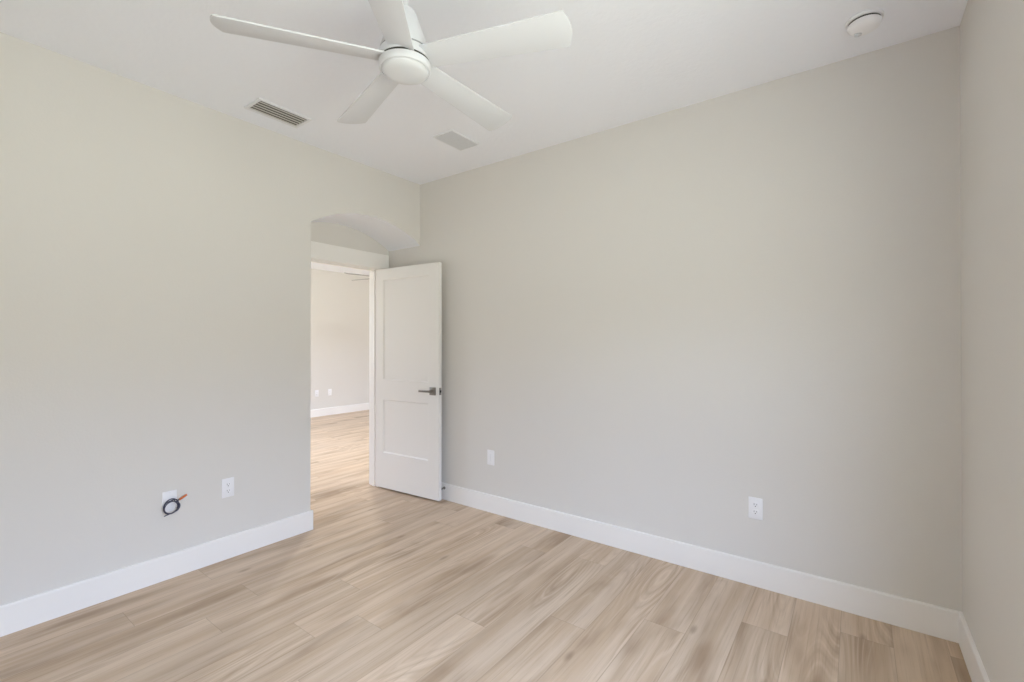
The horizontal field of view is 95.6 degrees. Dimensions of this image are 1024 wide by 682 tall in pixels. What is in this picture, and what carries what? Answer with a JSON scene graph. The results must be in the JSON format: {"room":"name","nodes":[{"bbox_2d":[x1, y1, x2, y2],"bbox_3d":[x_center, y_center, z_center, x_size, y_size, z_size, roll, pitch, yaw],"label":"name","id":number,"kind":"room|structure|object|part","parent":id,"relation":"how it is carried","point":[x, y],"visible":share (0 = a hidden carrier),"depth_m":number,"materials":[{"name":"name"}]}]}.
{"room":"empty bedroom","nodes":[
{"label":"empty bedroom","id":0,"kind":"room"},
{"bbox_2d":[0,32,419,605],"bbox_3d":[-2.063,-0.031,2.824,0.430,2.743,3.600,0,0,36],"label":"wall","id":1,"kind":"structure","parent":0,"point":[155,244],"depth_m":2.54,"materials":[{"name":"white paint"}]},
{"bbox_2d":[0,510,312,636],"bbox_3d":[-2.293,1.271,2.477,0.424,0.137,2.379,0,0,36],"label":"baseboard","id":2,"kind":"structure","parent":1,"relation":"attached to","point":[21,614],"depth_m":2.50,"materials":[{"name":"white paint"}]},
{"bbox_2d":[162,489,176,512],"bbox_3d":[-1.934,0.906,2.623,0.011,0.117,0.070,0,0,36],"label":"cable plate","id":3,"kind":"object","parent":1,"relation":"attached to","point":[172,506],"visible":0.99,"depth_m":2.62,"materials":[{"name":"white plastic"}]},
{"bbox_2d":[163,494,186,516],"bbox_3d":[-1.906,0.926,2.625,0.037,0.107,0.114,0,0,43],"label":"coiled cable","id":4,"kind":"object","parent":3,"relation":"hanging from","point":[167,502],"visible":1,"depth_m":2.62,"materials":[{"name":"grey plastic"}]},
{"bbox_2d":[222,477,233,497],"bbox_3d":[-1.754,0.906,2.869,0.008,0.117,0.070,0,0,36],"label":"wall outlet","id":5,"kind":"object","parent":1,"relation":"attached to","point":[228,483],"visible":1,"depth_m":2.87,"materials":[{"name":"white plastic"}]},
{"bbox_2d":[311,269,368,409],"bbox_3d":[-3.795,0.035,8.144,0.160,2.660,6.300,0,0,36],"label":"wall","id":6,"kind":"structure","parent":0,"point":[339,304],"depth_m":8.74,"materials":[{"name":"white paint"}]},
{"bbox_2d":[311,403,368,417],"bbox_3d":[-3.724,1.296,8.087,0.014,0.137,6.300,0,0,36],"label":"baseboard","id":7,"kind":"structure","parent":6,"relation":"attached to","point":[365,406],"depth_m":8.73,"materials":[{"name":"white paint"}]},
{"bbox_2d":[311,262,368,274],"bbox_3d":[-2.144,-1.347,6.931,4.345,0.107,6.700,0,0,36],"label":"ceiling","id":8,"kind":"structure","parent":0,"point":[318,266],"depth_m":8.40,"materials":[{"name":"white paint"}]},
{"bbox_2d":[345,273,368,280],"bbox_3d":[-1.947,-1.096,6.925,1.182,0.410,1.137,0,0,44],"label":"ceiling fan","id":9,"kind":"object","parent":8,"relation":"hanging from","point":[345,273],"visible":0.08,"depth_m":6.69,"materials":[{"name":"white"}]},
{"bbox_2d":[311,222,388,255],"bbox_3d":[-0.350,-0.018,5.599,0.115,2.743,6.300,0,0,36],"label":"wall","id":10,"kind":"structure","parent":0,"point":[321,232],"depth_m":4.01,"materials":[{"name":"white paint"}]},
{"bbox_2d":[311,258,378,486],"bbox_3d":[-1.522,0.332,4.012,0.115,2.028,0.826,0,0,36],"label":"trim","id":11,"kind":"structure","parent":10,"relation":"attached to","point":[372,270],"depth_m":4.32,"materials":[{"name":"white paint"}]},
{"bbox_2d":[311,241,388,268],"bbox_3d":[-1.466,-0.738,3.979,0.020,0.137,1.000,0,0,36],"label":"trim","id":12,"kind":"structure","parent":10,"relation":"attached to","point":[320,251],"depth_m":4.03,"materials":[{"name":"white paint"}]},
{"bbox_2d":[369,271,369,483],"bbox_3d":[-1.576,0.303,4.053,0.020,2.086,0.940,0,0,36],"label":"trim","id":13,"kind":"structure","parent":10,"relation":"attached to","point":[369,271],"depth_m":4.38,"materials":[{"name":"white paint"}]},
{"bbox_2d":[376,262,441,500],"bbox_3d":[-0.932,0.336,4.057,0.785,1.984,0.097,0,0,33],"label":"door","id":14,"kind":"structure","parent":10,"relation":"in","point":[408,298],"depth_m":4.04,"materials":[{"name":"white paint"}]},
{"bbox_2d":[0,0,967,184],"bbox_3d":[-0.533,-1.457,1.786,4.131,0.100,3.740,0,0,36],"label":"ceiling","id":15,"kind":"structure","parent":0,"point":[624,62],"depth_m":2.28,"materials":[{"name":"white paint"}]},
{"bbox_2d":[244,97,311,128],"bbox_3d":[-1.433,-1.397,2.857,0.190,0.009,0.328,0,0,36],"label":"ceiling vent","id":16,"kind":"object","parent":15,"relation":"in","point":[263,107],"visible":1,"depth_m":2.84,"materials":[{"name":"white metal"}]},
{"bbox_2d":[210,0,571,130],"bbox_3d":[-0.359,-1.206,1.751,1.177,0.401,1.224,0,0,17],"label":"ceiling fan","id":17,"kind":"object","parent":15,"relation":"hanging from","point":[404,56],"visible":1,"depth_m":1.68,"materials":[{"name":"white"}]},
{"bbox_3d":[-0.742,-1.067,1.646,0.562,0.039,0.141,0,0,-19],"label":"blade","id":18,"kind":"part","parent":17,"relation":"part of","materials":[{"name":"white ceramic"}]},
{"bbox_3d":[-0.622,-1.065,2.047,0.141,0.039,0.562,0,0,-37],"label":"blade","id":19,"kind":"part","parent":17,"relation":"part of","materials":[{"name":"white ceramic"}]},
{"bbox_3d":[-0.397,-1.067,1.408,0.141,0.039,0.562,0,0,-1],"label":"blade","id":20,"kind":"part","parent":17,"relation":"part of","materials":[{"name":"white ceramic"}]},
{"bbox_3d":[-0.204,-1.065,2.057,0.141,0.039,0.562,0,0,35],"label":"blade","id":21,"kind":"part","parent":17,"relation":"part of","materials":[{"name":"white ceramic"}]},
{"bbox_3d":[-0.065,-1.066,1.662,0.562,0.039,0.141,0,0,17],"label":"blade","id":22,"kind":"part","parent":17,"relation":"part of","materials":[{"name":"white ceramic"}]},
{"bbox_2d":[433,130,478,150],"bbox_3d":[-0.387,-1.396,3.235,0.181,0.009,0.276,0,0,36],"label":"ceiling vent","id":23,"kind":"object","parent":15,"relation":"in","point":[452,138],"visible":1,"depth_m":3.22,"materials":[{"name":"white metal"}]},
{"bbox_2d":[845,8,883,37],"bbox_3d":[1.538,-1.378,2.027,0.136,0.056,0.136,0,0,36],"label":"smoke detector","id":24,"kind":"object","parent":15,"relation":"attached to","point":[862,23],"visible":1,"depth_m":2.00,"materials":[{"name":"white plastic"}]},
{"bbox_2d":[0,410,971,681],"bbox_3d":[-0.942,1.401,4.973,8.791,0.100,8.600,0,0,36],"label":"floor","id":25,"kind":"structure","parent":0,"point":[385,585],"depth_m":2.22,"materials":[{"name":"brown wood"}]},
{"bbox_2d":[389,26,961,611],"bbox_3d":[0.537,-0.029,3.228,4.131,2.743,0.140,0,0,36],"label":"wall","id":26,"kind":"structure","parent":0,"point":[660,324],"depth_m":2.59,"materials":[{"name":"white paint"}]},
{"bbox_2d":[487,450,493,464],"bbox_3d":[-0.167,0.917,3.651,0.070,0.117,0.008,0,0,36],"label":"wall plate","id":27,"kind":"object","parent":26,"relation":"attached to","point":[490,453],"visible":1,"depth_m":3.65,"materials":[{"name":"white plastic"}]},
{"bbox_2d":[441,482,958,642],"bbox_3d":[0.413,1.274,3.217,3.897,0.137,0.014,0,0,36],"label":"baseboard","id":28,"kind":"structure","parent":26,"relation":"attached to","point":[918,616],"depth_m":2.58,"materials":[{"name":"white paint"}]},
{"bbox_2d":[748,497,762,519],"bbox_3d":[1.334,0.917,2.542,0.070,0.117,0.008,0,0,36],"label":"wall outlet","id":29,"kind":"object","parent":26,"relation":"attached to","point":[755,505],"visible":1,"depth_m":2.54,"materials":[{"name":"white plastic"}]},
{"bbox_2d":[752,502,758,507],"bbox_3d":[1.332,0.897,2.541,0.034,0.027,0.002,0,0,36],"label":"socket","id":30,"kind":"object","parent":29,"relation":"attached to","point":[754,504],"depth_m":2.54,"materials":[{"name":"grey plastic"}]},
{"bbox_2d":[752,509,758,514],"bbox_3d":[1.332,0.936,2.541,0.034,0.027,0.002,0,0,36],"label":"socket","id":31,"kind":"object","parent":29,"relation":"attached to","point":[754,511],"depth_m":2.54,"materials":[{"name":"grey plastic"}]},
{"bbox_2d":[960,0,1023,681],"bbox_3d":[0.990,-0.041,0.567,0.160,2.743,3.600,0,0,36],"label":"wall","id":32,"kind":"structure","parent":0,"point":[991,31],"depth_m":1.59,"materials":[{"name":"white paint"}]},
{"bbox_2d":[958,611,989,681],"bbox_3d":[0.979,1.263,0.694,0.014,0.137,3.400,0,0,36],"label":"baseboard","id":33,"kind":"structure","parent":32,"relation":"attached to","point":[977,672],"depth_m":1.85,"materials":[{"name":"white paint"}]}
]}

